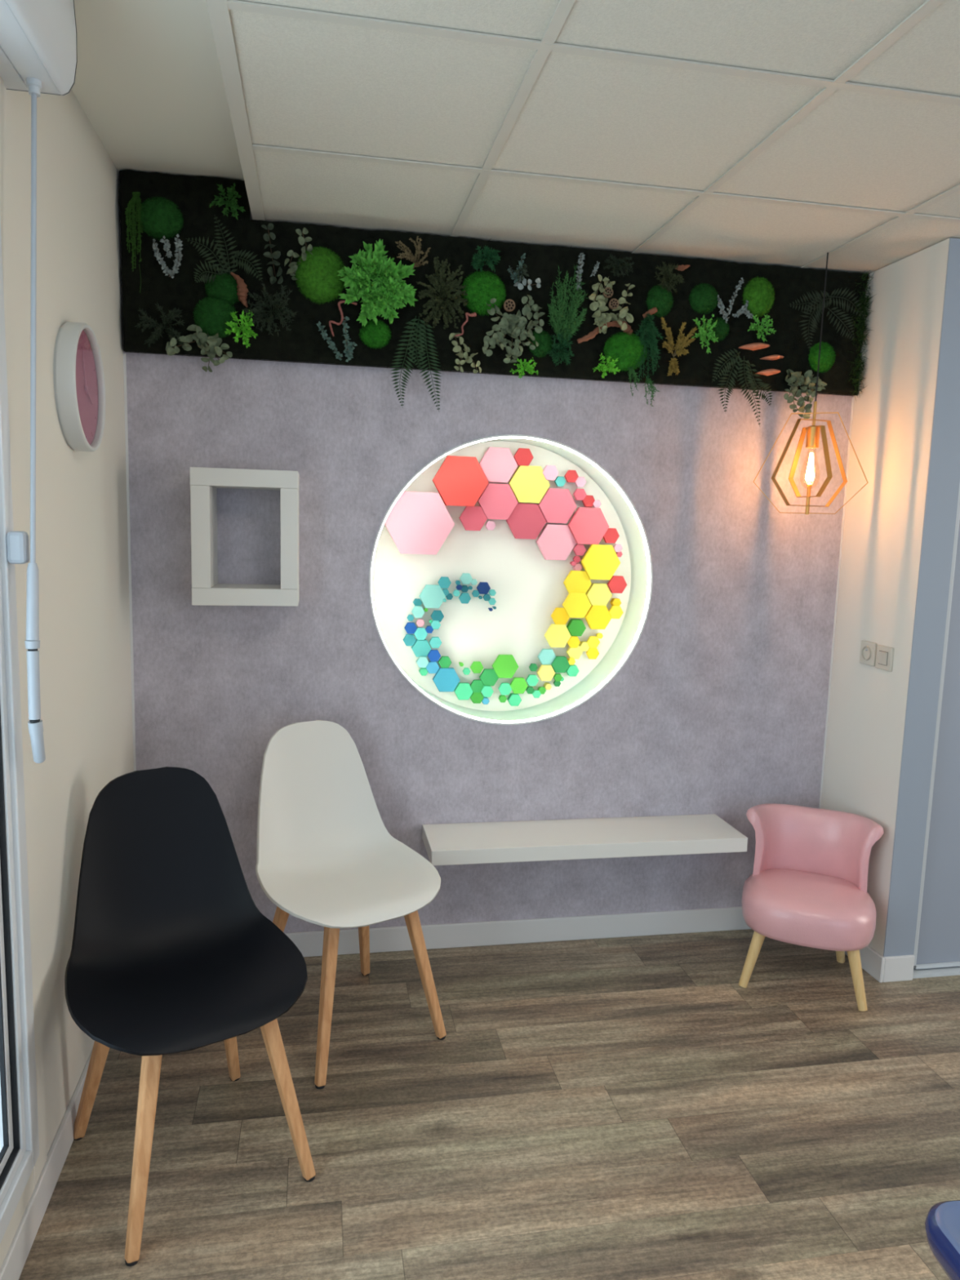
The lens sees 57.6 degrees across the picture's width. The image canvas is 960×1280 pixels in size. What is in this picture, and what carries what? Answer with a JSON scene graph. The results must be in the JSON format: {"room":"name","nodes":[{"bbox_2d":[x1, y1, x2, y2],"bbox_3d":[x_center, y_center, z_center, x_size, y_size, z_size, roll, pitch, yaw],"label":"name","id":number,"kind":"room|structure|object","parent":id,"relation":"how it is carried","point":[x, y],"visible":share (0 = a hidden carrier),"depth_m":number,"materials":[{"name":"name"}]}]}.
{"room":"waiting room","nodes":[
{"label":"waiting room","id":0,"kind":"room"},
{"bbox_2d":[3,84,133,1155],"bbox_3d":[-0.724,0.161,0.186,0.200,2.550,5.220,0,8,-11],"label":"wall","id":1,"kind":"structure","parent":0,"point":[82,540],"depth_m":2.06,"materials":[{"name":"white paint"}]},
{"bbox_2d":[0,75,47,1268],"bbox_3d":[-0.738,0.160,0.689,0.078,2.240,2.165,0,8,-11],"label":"window","id":2,"kind":"structure","parent":1,"relation":"in","point":[23,1137],"depth_m":1.67,"materials":[{"name":"white paint"}]},
{"bbox_2d":[6,530,29,564],"bbox_3d":[-0.854,-0.171,1.612,0.032,0.060,0.035,0,8,-11],"label":"holder","id":3,"kind":"object","parent":2,"relation":"attached to","point":[17,542],"visible":1,"depth_m":1.60,"materials":[{"name":"grey plastic"}]},
{"bbox_2d":[0,0,77,95],"bbox_3d":[-0.614,-0.987,0.511,0.128,0.212,2.319,0,8,-11],"label":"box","id":4,"kind":"object","parent":1,"relation":"attached to","point":[38,37],"visible":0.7,"depth_m":1.53,"materials":[{"name":"white plastic"}]},
{"bbox_2d":[24,77,45,763],"bbox_3d":[-0.828,-0.398,1.624,0.028,1.257,0.157,0,8,-11],"label":"rod","id":5,"kind":"object","parent":4,"relation":"hanging from","point":[35,725],"visible":1,"depth_m":1.61,"materials":[{"name":"grey"}]},
{"bbox_2d":[0,1048,93,1279],"bbox_3d":[-0.651,1.382,0.355,0.012,0.088,5.200,0,8,-11],"label":"baseboard","id":6,"kind":"structure","parent":1,"relation":"attached to","point":[12,1266],"depth_m":1.84,"materials":[{"name":"white paint"}]},
{"bbox_2d":[53,321,106,451],"bbox_3d":[-0.952,-0.602,2.084,0.045,0.296,0.296,0,8,-11],"label":"wall clock","id":7,"kind":"object","parent":1,"relation":"attached to","point":[79,385],"visible":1,"depth_m":2.04,"materials":[{"name":"white plastic"}]},
{"bbox_2d":[120,208,853,933],"bbox_3d":[1.415,-0.188,3.299,5.250,2.550,0.200,0,8,-11],"label":"wall","id":8,"kind":"structure","parent":0,"point":[718,706],"depth_m":3.02,"materials":[{"name":"paint"}]},
{"bbox_2d":[123,353,136,771],"bbox_3d":[-1.100,0.064,2.759,0.007,1.877,0.004,0,8,-11],"label":"trim","id":9,"kind":"structure","parent":8,"relation":"attached to","point":[124,354],"depth_m":2.72,"materials":[{"name":"white paint"}]},
{"bbox_2d":[189,466,299,606],"bbox_3d":[-0.714,-0.315,2.678,0.307,0.402,0.199,0,8,-11],"label":"box shelf","id":10,"kind":"object","parent":8,"relation":"attached to","point":[205,482],"visible":1,"depth_m":2.59,"materials":[{"name":"white laminate"}]},
{"bbox_2d":[118,169,875,400],"bbox_3d":[0.137,-1.095,2.780,2.440,0.539,0.104,0,8,-11],"label":"wall panel","id":11,"kind":"object","parent":8,"relation":"attached to","point":[304,344],"visible":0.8,"depth_m":2.76,"materials":[{"name":"black"}]},
{"bbox_2d":[124,191,143,293],"bbox_3d":[-1.006,-1.163,2.547,0.054,0.283,0.026,0,8,-11],"label":"strands","id":12,"kind":"object","parent":11,"relation":"hanging from","point":[135,198],"visible":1,"depth_m":2.53},
{"bbox_2d":[135,301,184,347],"bbox_3d":[-0.944,-0.929,2.574,0.143,0.130,0.052,0,8,-11],"label":"sprig","id":13,"kind":"object","parent":11,"relation":"attached to","point":[171,315],"visible":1,"depth_m":2.58,"materials":[{"name":"green plant"}]},
{"bbox_2d":[137,195,183,239],"bbox_3d":[-0.934,-1.234,2.543,0.138,0.126,0.052,0,8,-11],"label":"moss ball","id":14,"kind":"object","parent":11,"relation":"attached to","point":[160,218],"visible":1,"depth_m":2.54,"materials":[{"name":"green plant"}]},
{"bbox_2d":[152,234,182,278],"bbox_3d":[-0.917,-1.130,2.564,0.086,0.126,0.027,0,8,-11],"label":"twig","id":15,"kind":"object","parent":11,"relation":"attached to","point":[178,243],"visible":1,"depth_m":2.56,"materials":[{"name":"grey plant"}]},
{"bbox_2d":[165,324,232,372],"bbox_3d":[-0.838,-0.873,2.607,0.190,0.142,0.053,0,8,-11],"label":"eucalyptus sprig","id":16,"kind":"object","parent":11,"relation":"attached to","point":[209,345],"visible":1,"depth_m":2.61,"materials":[{"name":"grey plant"}]},
{"bbox_2d":[192,296,239,337],"bbox_3d":[-0.791,-0.968,2.604,0.138,0.133,0.055,0,8,-11],"label":"moss ball","id":17,"kind":"object","parent":11,"relation":"attached to","point":[211,314],"visible":0.95,"depth_m":2.60,"materials":[{"name":"green plant"}]},
{"bbox_2d":[204,271,239,305],"bbox_3d":[-0.764,-1.051,2.605,0.120,0.101,0.044,0,8,-11],"label":"moss ball","id":18,"kind":"object","parent":11,"relation":"attached to","point":[224,287],"visible":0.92,"depth_m":2.60,"materials":[{"name":"green plant"}]},
{"bbox_2d":[186,215,262,284],"bbox_3d":[-0.757,-1.152,2.584,0.220,0.202,0.035,0,8,-11],"label":"fern","id":19,"kind":"object","parent":11,"relation":"attached to","point":[246,267],"visible":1,"depth_m":2.58,"materials":[{"name":"green plant"}]},
{"bbox_2d":[209,182,245,219],"bbox_3d":[-0.741,-1.292,2.560,0.103,0.103,0.045,0,8,-11],"label":"tuft","id":20,"kind":"object","parent":11,"relation":"attached to","point":[233,203],"visible":1,"depth_m":2.56,"materials":[{"name":"green plant"}]},
{"bbox_2d":[230,271,248,307],"bbox_3d":[-0.719,-1.049,2.608,0.052,0.098,0.034,0,8,-11],"label":"bark piece","id":21,"kind":"object","parent":11,"relation":"attached to","point":[242,291],"visible":1,"depth_m":2.60,"materials":[{"name":"brown wood"}]},
{"bbox_2d":[224,310,257,348],"bbox_3d":[-0.713,-0.930,2.604,0.098,0.112,0.056,0,8,-11],"label":"tuft","id":22,"kind":"object","parent":11,"relation":"attached to","point":[249,331],"visible":1,"depth_m":2.60,"materials":[{"name":"green plant"}]},
{"bbox_2d":[241,283,297,335],"bbox_3d":[-0.632,-0.995,2.624,0.168,0.153,0.051,0,8,-11],"label":"sprig","id":23,"kind":"object","parent":11,"relation":"attached to","point":[258,312],"visible":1,"depth_m":2.63,"materials":[{"name":"green plant"}]},
{"bbox_2d":[261,222,283,284],"bbox_3d":[-0.619,-1.153,2.608,0.037,0.164,0.072,6,9,30],"label":"eucalyptus sprig","id":24,"kind":"object","parent":11,"relation":"attached to","point":[276,255],"visible":1,"depth_m":2.61,"materials":[{"name":"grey plant"}]},
{"bbox_2d":[284,227,312,279],"bbox_3d":[-0.542,-1.158,2.624,0.092,0.154,0.055,0,8,-11],"label":"eucalyptus sprig","id":25,"kind":"object","parent":11,"relation":"attached to","point":[292,265],"visible":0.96,"depth_m":2.61,"materials":[{"name":"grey plant"}]},
{"bbox_2d":[293,246,345,304],"bbox_3d":[-0.481,-1.108,2.638,0.164,0.175,0.067,0,8,-11],"label":"moss ball","id":26,"kind":"object","parent":11,"relation":"attached to","point":[317,277],"visible":0.96,"depth_m":2.63,"materials":[{"name":"green plant"}]},
{"bbox_2d":[316,316,357,361],"bbox_3d":[-0.439,-0.926,2.681,0.126,0.135,0.027,0,8,-11],"label":"twig","id":27,"kind":"object","parent":11,"relation":"attached to","point":[348,345],"visible":1,"depth_m":2.68,"materials":[{"name":"teal plant"}]},
{"bbox_2d":[328,300,357,336],"bbox_3d":[-0.419,-0.981,2.669,0.085,0.108,0.027,0,8,-11],"label":"twig","id":28,"kind":"object","parent":11,"relation":"attached to","point":[340,301],"visible":1,"depth_m":2.66,"materials":[{"name":"brown wood"}]},
{"bbox_2d":[359,319,391,348],"bbox_3d":[-0.324,-0.950,2.701,0.106,0.095,0.043,0,8,-11],"label":"moss ball","id":29,"kind":"object","parent":11,"relation":"attached to","point":[373,335],"visible":0.94,"depth_m":2.70,"materials":[{"name":"green plant"}]},
{"bbox_2d":[337,238,417,326],"bbox_3d":[-0.310,-1.085,2.660,0.250,0.256,0.089,0,8,-11],"label":"tuft","id":30,"kind":"object","parent":11,"relation":"attached to","point":[388,289],"visible":1,"depth_m":2.65,"materials":[{"name":"green plant"}]},
{"bbox_2d":[395,235,431,269],"bbox_3d":[-0.207,-1.191,2.680,0.110,0.096,0.044,0,8,-11],"label":"sprig","id":31,"kind":"object","parent":11,"relation":"attached to","point":[409,256],"visible":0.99,"depth_m":2.67,"materials":[{"name":"brown plant"}]},
{"bbox_2d":[391,315,441,410],"bbox_3d":[-0.201,-0.866,2.728,0.164,0.292,0.034,0,8,-11],"label":"fern","id":32,"kind":"object","parent":11,"relation":"attached to","point":[414,320],"visible":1,"depth_m":2.72,"materials":[{"name":"green plant"}]},
{"bbox_2d":[416,256,468,328],"bbox_3d":[-0.117,-1.077,2.711,0.171,0.218,0.048,0,8,-11],"label":"fern","id":33,"kind":"object","parent":11,"relation":"attached to","point":[438,281],"visible":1,"depth_m":2.71,"materials":[{"name":"green plant"}]},
{"bbox_2d":[448,333,481,373],"bbox_3d":[-0.046,-0.904,2.748,0.103,0.130,0.051,0,8,-11],"label":"eucalyptus sprig","id":34,"kind":"object","parent":11,"relation":"attached to","point":[468,359],"visible":1,"depth_m":2.75,"materials":[{"name":"green plant"}]},
{"bbox_2d":[454,312,476,336],"bbox_3d":[-0.046,-0.990,2.737,0.068,0.077,0.024,2,7,2],"label":"twig","id":35,"kind":"object","parent":11,"relation":"attached to","point":[473,314],"visible":1,"depth_m":2.73,"materials":[{"name":"wood"}]},
{"bbox_2d":[460,270,506,315],"bbox_3d":[0.014,-1.093,2.736,0.154,0.143,0.060,0,8,-11],"label":"moss ball","id":36,"kind":"object","parent":11,"relation":"attached to","point":[480,288],"visible":0.98,"depth_m":2.73,"materials":[{"name":"green plant"}]},
{"bbox_2d":[470,244,500,272],"bbox_3d":[0.019,-1.188,2.719,0.095,0.092,0.052,0,8,-11],"label":"sprig","id":37,"kind":"object","parent":11,"relation":"attached to","point":[488,254],"visible":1,"depth_m":2.72,"materials":[{"name":"green plant"}]},
{"bbox_2d":[503,298,515,311],"bbox_3d":[0.090,-1.057,2.767,0.038,0.038,0.042,0,8,-11],"label":"seed pod","id":38,"kind":"object","parent":11,"relation":"attached to","point":[508,304],"visible":1,"depth_m":2.75,"materials":[{"name":"brown plant"}]},
{"bbox_2d":[482,294,544,363],"bbox_3d":[0.104,-0.984,2.765,0.202,0.213,0.056,0,8,-11],"label":"eucalyptus sprig","id":39,"kind":"object","parent":11,"relation":"attached to","point":[513,325],"visible":1,"depth_m":2.77,"materials":[{"name":"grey plant"}]},
{"bbox_2d":[507,253,525,284],"bbox_3d":[0.115,-1.173,2.753,0.059,0.094,0.022,0,8,-11],"label":"twig","id":40,"kind":"object","parent":11,"relation":"attached to","point":[521,262],"visible":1,"depth_m":2.75,"materials":[{"name":"teal plant"}]},
{"bbox_2d":[513,263,528,283],"bbox_3d":[0.127,-1.153,2.751,0.050,0.056,0.044,4,8,16],"label":"sprig","id":41,"kind":"object","parent":11,"relation":"attached to","point":[523,270],"visible":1,"depth_m":2.75,"materials":[{"name":"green plant"}]},
{"bbox_2d":[510,357,538,378],"bbox_3d":[0.142,-0.865,2.767,0.094,0.072,0.038,0,8,-11],"label":"tuft","id":42,"kind":"object","parent":11,"relation":"attached to","point":[528,366],"visible":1,"depth_m":2.77,"materials":[{"name":"green plant"}]},
{"bbox_2d":[513,275,540,290],"bbox_3d":[0.149,-1.127,2.753,0.089,0.045,0.025,4,8,15],"label":"eucalyptus sprig","id":43,"kind":"object","parent":11,"relation":"attached to","point":[520,286],"visible":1,"depth_m":2.75,"materials":[{"name":"plant"}]},
{"bbox_2d":[527,330,552,357],"bbox_3d":[0.196,-0.953,2.800,0.089,0.096,0.040,0,8,-11],"label":"moss ball","id":44,"kind":"object","parent":11,"relation":"attached to","point":[544,339],"visible":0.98,"depth_m":2.80,"materials":[{"name":"green plant"}]},
{"bbox_2d":[546,331,573,365],"bbox_3d":[0.261,-0.934,2.798,0.099,0.117,0.056,0,8,-11],"label":"sprig","id":45,"kind":"object","parent":11,"relation":"attached to","point":[564,354],"visible":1,"depth_m":2.80,"materials":[{"name":"green plant"}]},
{"bbox_2d":[546,264,588,342],"bbox_3d":[0.282,-1.072,2.785,0.141,0.239,0.058,0,8,-11],"label":"sprig","id":46,"kind":"object","parent":11,"relation":"attached to","point":[560,325],"visible":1,"depth_m":2.78,"materials":[{"name":"green plant"}]},
{"bbox_2d":[575,253,585,289],"bbox_3d":[0.319,-1.178,2.791,0.030,0.119,0.027,0,8,-11],"label":"twig","id":47,"kind":"object","parent":11,"relation":"attached to","point":[580,261],"visible":1,"depth_m":2.79,"materials":[{"name":"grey plant"}]},
{"bbox_2d":[590,261,599,276],"bbox_3d":[0.370,-1.190,2.795,0.029,0.048,0.014,0,8,-11],"label":"twig","id":48,"kind":"object","parent":11,"relation":"attached to","point":[596,268],"visible":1,"depth_m":2.80,"materials":[{"name":"grey plant"}]},
{"bbox_2d":[577,320,632,343],"bbox_3d":[0.408,-0.999,2.831,0.192,0.083,0.033,-1,8,-17],"label":"bark piece","id":49,"kind":"object","parent":11,"relation":"attached to","point":[591,335],"visible":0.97,"depth_m":2.81,"materials":[{"name":"brown wood"}]},
{"bbox_2d":[592,353,620,377],"bbox_3d":[0.409,-0.884,2.813,0.095,0.083,0.039,0,8,-11],"label":"tuft","id":50,"kind":"object","parent":11,"relation":"attached to","point":[611,365],"visible":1,"depth_m":2.81,"materials":[{"name":"green plant"}]},
{"bbox_2d":[602,287,613,297],"bbox_3d":[0.409,-1.118,2.818,0.033,0.033,0.042,0,8,-11],"label":"seed pod","id":51,"kind":"object","parent":11,"relation":"attached to","point":[607,290],"visible":0.98,"depth_m":2.80,"materials":[{"name":"brown plant"}]},
{"bbox_2d":[588,274,635,333],"bbox_3d":[0.420,-1.077,2.813,0.158,0.179,0.054,0,8,-11],"label":"eucalyptus sprig","id":52,"kind":"object","parent":11,"relation":"attached to","point":[600,319],"visible":1,"depth_m":2.81,"materials":[{"name":"green plant"}]},
{"bbox_2d":[608,298,618,309],"bbox_3d":[0.428,-1.085,2.826,0.033,0.033,0.042,0,8,-11],"label":"seed pod","id":53,"kind":"object","parent":11,"relation":"attached to","point":[613,304],"visible":1,"depth_m":2.81,"materials":[{"name":"brown plant"}]},
{"bbox_2d":[604,254,634,277],"bbox_3d":[0.446,-1.198,2.801,0.108,0.072,0.053,0,8,-11],"label":"sprig","id":54,"kind":"object","parent":11,"relation":"attached to","point":[615,260],"visible":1,"depth_m":2.80,"materials":[{"name":"green plant"}]},
{"bbox_2d":[603,331,648,371],"bbox_3d":[0.480,-0.944,2.846,0.158,0.132,0.056,0,8,-11],"label":"moss ball","id":55,"kind":"object","parent":11,"relation":"attached to","point":[627,348],"visible":0.95,"depth_m":2.84,"materials":[{"name":"green plant"}]},
{"bbox_2d":[627,365,639,396],"bbox_3d":[0.504,-0.853,2.859,0.046,0.107,0.030,5,8,27],"label":"sprig","id":56,"kind":"object","parent":11,"relation":"attached to","point":[632,370],"visible":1,"depth_m":2.85,"materials":[{"name":"green plant"}]},
{"bbox_2d":[634,311,662,386],"bbox_3d":[0.552,-0.950,2.851,0.095,0.231,0.052,0,8,-11],"label":"sprig","id":57,"kind":"object","parent":11,"relation":"attached to","point":[651,332],"visible":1,"depth_m":2.85,"materials":[{"name":"green plant"}]},
{"bbox_2d":[642,306,657,317],"bbox_3d":[0.553,-1.066,2.841,0.048,0.036,0.021,1,7,-1],"label":"stub","id":58,"kind":"object","parent":11,"relation":"attached to","point":[653,310],"visible":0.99,"depth_m":2.83,"materials":[{"name":"red plant"}]},
{"bbox_2d":[643,376,660,406],"bbox_3d":[0.562,-0.821,2.875,0.051,0.103,0.044,0,8,-11],"label":"sprig","id":59,"kind":"object","parent":11,"relation":"attached to","point":[651,384],"visible":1,"depth_m":2.87,"materials":[{"name":"green plant"}]},
{"bbox_2d":[645,284,673,317],"bbox_3d":[0.592,-1.109,2.850,0.100,0.111,0.044,0,8,-11],"label":"moss ball","id":60,"kind":"object","parent":11,"relation":"attached to","point":[659,298],"visible":0.99,"depth_m":2.84,"materials":[{"name":"green plant"}]},
{"bbox_2d":[653,262,684,293],"bbox_3d":[0.618,-1.176,2.835,0.099,0.110,0.053,0,8,-11],"label":"sprig","id":61,"kind":"object","parent":11,"relation":"attached to","point":[673,276],"visible":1,"depth_m":2.83,"materials":[{"name":"plant"}]},
{"bbox_2d":[660,317,697,376],"bbox_3d":[0.649,-0.965,2.877,0.132,0.187,0.036,0,8,-11],"label":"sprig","id":62,"kind":"object","parent":11,"relation":"attached to","point":[681,342],"visible":1,"depth_m":2.87,"materials":[{"name":"brown plant"}]},
{"bbox_2d":[675,264,689,271],"bbox_3d":[0.658,-1.212,2.840,0.050,0.022,0.021,3,8,9],"label":"bark piece","id":63,"kind":"object","parent":11,"relation":"attached to","point":[681,268],"visible":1,"depth_m":2.83,"materials":[{"name":"brown wood"}]},
{"bbox_2d":[688,282,719,315],"bbox_3d":[0.743,-1.128,2.875,0.111,0.105,0.048,0,8,-11],"label":"moss ball","id":64,"kind":"object","parent":11,"relation":"attached to","point":[703,298],"visible":1,"depth_m":2.87,"materials":[{"name":"green plant"}]},
{"bbox_2d":[691,314,718,353],"bbox_3d":[0.741,-1.006,2.861,0.092,0.125,0.045,1,7,-5],"label":"tuft","id":65,"kind":"object","parent":11,"relation":"attached to","point":[703,336],"visible":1,"depth_m":2.87,"materials":[{"name":"green plant"}]},
{"bbox_2d":[708,316,729,342],"bbox_3d":[0.798,-1.036,2.903,0.080,0.085,0.037,0,8,-11],"label":"moss ball","id":66,"kind":"object","parent":11,"relation":"attached to","point":[722,328],"visible":0.84,"depth_m":2.90,"materials":[{"name":"green plant"}]},
{"bbox_2d":[716,277,753,323],"bbox_3d":[0.849,-1.124,2.895,0.135,0.151,0.022,0,8,-11],"label":"sprig","id":67,"kind":"object","parent":11,"relation":"attached to","point":[742,310],"visible":1,"depth_m":2.89,"materials":[{"name":"grey plant"}]},
{"bbox_2d":[711,348,772,426],"bbox_3d":[0.878,-0.848,2.932,0.222,0.254,0.034,0,8,-11],"label":"fern","id":68,"kind":"object","parent":11,"relation":"attached to","point":[764,385],"visible":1,"depth_m":2.92,"materials":[{"name":"green plant"}]},
{"bbox_2d":[738,342,769,351],"bbox_3d":[0.930,-0.989,2.934,0.113,0.024,0.045,0,8,-11],"label":"bark","id":69,"kind":"object","parent":11,"relation":"attached to","point":[753,346],"visible":1,"depth_m":2.92,"materials":[{"name":"brown wood"}]},
{"bbox_2d":[742,276,774,318],"bbox_3d":[0.935,-1.145,2.904,0.122,0.139,0.051,0,8,-11],"label":"moss ball","id":70,"kind":"object","parent":11,"relation":"attached to","point":[759,293],"visible":0.99,"depth_m":2.90,"materials":[{"name":"green plant"}]},
{"bbox_2d":[747,314,776,341],"bbox_3d":[0.937,-1.037,2.895,0.098,0.087,0.041,0,8,-11],"label":"tuft","id":71,"kind":"object","parent":11,"relation":"attached to","point":[755,326],"visible":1,"depth_m":2.90,"materials":[{"name":"green plant"}]},
{"bbox_2d":[755,368,780,375],"bbox_3d":[0.984,-0.908,2.955,0.088,0.021,0.045,0,8,-11],"label":"bark","id":72,"kind":"object","parent":11,"relation":"attached to","point":[769,371],"visible":1,"depth_m":2.94,"materials":[{"name":"brown wood"}]},
{"bbox_2d":[760,355,783,359],"bbox_3d":[0.995,-0.956,2.950,0.085,0.017,0.045,0,8,-11],"label":"bark","id":73,"kind":"object","parent":11,"relation":"attached to","point":[771,357],"visible":1,"depth_m":2.94,"materials":[{"name":"orange plant"}]},
{"bbox_2d":[783,368,826,418],"bbox_3d":[1.105,-0.838,2.974,0.153,0.169,0.052,0,8,-11],"label":"eucalyptus sprig","id":74,"kind":"object","parent":11,"relation":"attached to","point":[796,377],"visible":0.96,"depth_m":2.97,"materials":[{"name":"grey plant"}]},
{"bbox_2d":[808,342,835,373],"bbox_3d":[1.173,-0.967,2.976,0.105,0.111,0.044,0,8,-11],"label":"moss ball","id":75,"kind":"object","parent":11,"relation":"attached to","point":[827,357],"visible":0.93,"depth_m":2.97,"materials":[{"name":"green plant"}]},
{"bbox_2d":[790,287,865,348],"bbox_3d":[1.173,-1.087,2.954,0.291,0.214,0.035,0,8,-11],"label":"fern","id":76,"kind":"object","parent":11,"relation":"attached to","point":[818,294],"visible":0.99,"depth_m":2.95,"materials":[{"name":"green plant"}]},
{"bbox_2d":[384,447,626,706],"bbox_3d":[0.100,-0.215,3.114,0.893,0.925,0.075,0,8,-11],"label":"artwork","id":77,"kind":"object","parent":8,"relation":"in","point":[418,522],"visible":1,"depth_m":3.11,"materials":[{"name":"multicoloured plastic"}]},
{"bbox_2d":[370,436,650,722],"bbox_3d":[0.116,-0.195,2.963,0.970,0.970,0.012,0,8,-11],"label":"led strip","id":78,"kind":"object","parent":8,"relation":"attached to","point":[537,439],"visible":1,"depth_m":2.99,"materials":[{"name":"white"}]},
{"bbox_2d":[368,434,653,724],"bbox_3d":[0.117,-0.195,2.961,0.982,0.982,0.025,0,8,-11],"label":"trim","id":79,"kind":"structure","parent":8,"relation":"attached to","point":[614,675],"depth_m":2.96,"materials":[{"name":"white paint"}]},
{"bbox_2d":[284,906,751,956],"bbox_3d":[0.070,1.042,3.106,2.418,0.088,0.012,0,8,-11],"label":"baseboard","id":80,"kind":"structure","parent":8,"relation":"attached to","point":[389,939],"depth_m":3.12,"materials":[{"name":"white paint"}]},
{"bbox_2d":[422,813,747,865],"bbox_3d":[0.355,0.678,2.986,1.081,0.049,0.251,0,8,-11],"label":"shelf","id":81,"kind":"object","parent":8,"relation":"attached to","point":[503,842],"visible":0.91,"depth_m":2.93,"materials":[{"name":"white laminate"}]},
{"bbox_2d":[818,396,853,808],"bbox_3d":[1.294,0.071,3.207,0.006,1.877,0.004,0,8,-11],"label":"trim","id":82,"kind":"structure","parent":8,"relation":"attached to","point":[852,398],"depth_m":3.18,"materials":[{"name":"white paint"}]},
{"bbox_2d":[18,928,959,1279],"bbox_3d":[1.869,1.420,0.934,5.420,0.001,5.600,0,8,-11],"label":"floor","id":83,"kind":"structure","parent":0,"point":[616,1108],"depth_m":2.16,"materials":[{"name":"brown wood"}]},
{"bbox_2d":[64,766,315,1266],"bbox_3d":[-0.681,0.778,1.989,0.499,0.862,0.541,-4,9,-37],"label":"shell chair","id":84,"kind":"object","parent":83,"relation":"on","point":[172,951],"visible":1,"depth_m":2.05,"materials":[{"name":"black plastic"}]},
{"bbox_2d":[255,720,446,1088],"bbox_3d":[-0.407,0.713,2.546,0.499,0.862,0.541,-4,9,-37],"label":"shell chair","id":85,"kind":"object","parent":83,"relation":"on","point":[326,856],"visible":0.99,"depth_m":2.62,"materials":[{"name":"white plastic"}]},
{"bbox_2d":[738,803,884,1011],"bbox_3d":[1.097,0.869,2.921,0.435,0.540,0.435,4,8,20],"label":"armchair","id":86,"kind":"object","parent":83,"relation":"on","point":[806,886],"visible":1,"depth_m":2.89,"materials":[{"name":"pink leather"}]},
{"bbox_2d":[924,1200,959,1279],"bbox_3d":[0.905,1.129,1.197,0.440,0.460,0.440,1,7,-6],"label":"stool","id":87,"kind":"object","parent":83,"relation":"on","point":[942,1222],"visible":1,"depth_m":1.30,"materials":[{"name":"blue plastic"}]},
{"bbox_2d":[71,0,959,274],"bbox_3d":[1.870,-0.995,0.503,5.408,0.159,5.200,0,8,-11],"label":"ceiling","id":88,"kind":"structure","parent":0,"point":[788,133],"depth_m":1.96,"materials":[{"name":"white tile"}]},
{"bbox_2d":[753,252,868,514],"bbox_3d":[1.097,-0.827,2.841,0.356,0.829,0.155,3,8,14],"label":"pendant lamp","id":89,"kind":"object","parent":88,"relation":"hanging from","point":[812,440],"visible":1,"depth_m":2.85,"materials":[{"name":"gold"}]},
{"bbox_2d":[805,425,820,448],"bbox_3d":[1.092,-0.666,2.862,0.041,0.070,0.041,0,8,-11],"label":"socket","id":90,"kind":"object","parent":89,"relation":"attached to","point":[812,440],"depth_m":2.85,"materials":[{"name":"gold metal"}]},
{"bbox_2d":[821,237,950,956],"bbox_3d":[1.389,-0.060,2.991,0.100,2.374,0.425,0,8,-11],"label":"wall","id":91,"kind":"structure","parent":0,"point":[891,427],"depth_m":2.92,"materials":[{"name":"white paint"}]},
{"bbox_2d":[859,640,876,666],"bbox_3d":[1.329,0.045,2.994,0.016,0.080,0.080,0,8,-11],"label":"wall socket","id":92,"kind":"object","parent":91,"relation":"attached to","point":[868,649],"visible":1,"depth_m":2.99,"materials":[{"name":"beige plastic"}]},
{"bbox_2d":[844,945,915,982],"bbox_3d":[1.359,1.075,3.127,0.124,0.088,0.425,0,8,-11],"label":"baseboard","id":93,"kind":"structure","parent":91,"relation":"attached to","point":[893,968],"depth_m":2.92,"materials":[{"name":"white paint"}]},
{"bbox_2d":[875,644,893,671],"bbox_3d":[1.344,0.060,2.907,0.017,0.080,0.080,0,8,-11],"label":"light switch","id":94,"kind":"object","parent":91,"relation":"attached to","point":[884,655],"visible":1,"depth_m":2.90,"materials":[{"name":"beige plastic"}]},
{"bbox_2d":[883,237,959,956],"bbox_3d":[1.435,-0.074,2.777,0.112,2.285,0.004,0,8,-11],"label":"trim","id":95,"kind":"structure","parent":91,"relation":"attached to","point":[944,467],"depth_m":2.78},
{"bbox_2d":[912,483,959,978],"bbox_3d":[2.783,-0.016,3.070,2.646,2.344,0.060,0,8,-11],"label":"door","id":96,"kind":"structure","parent":91,"relation":"in","point":[937,938],"depth_m":2.93,"materials":[{"name":"grey plastic"}]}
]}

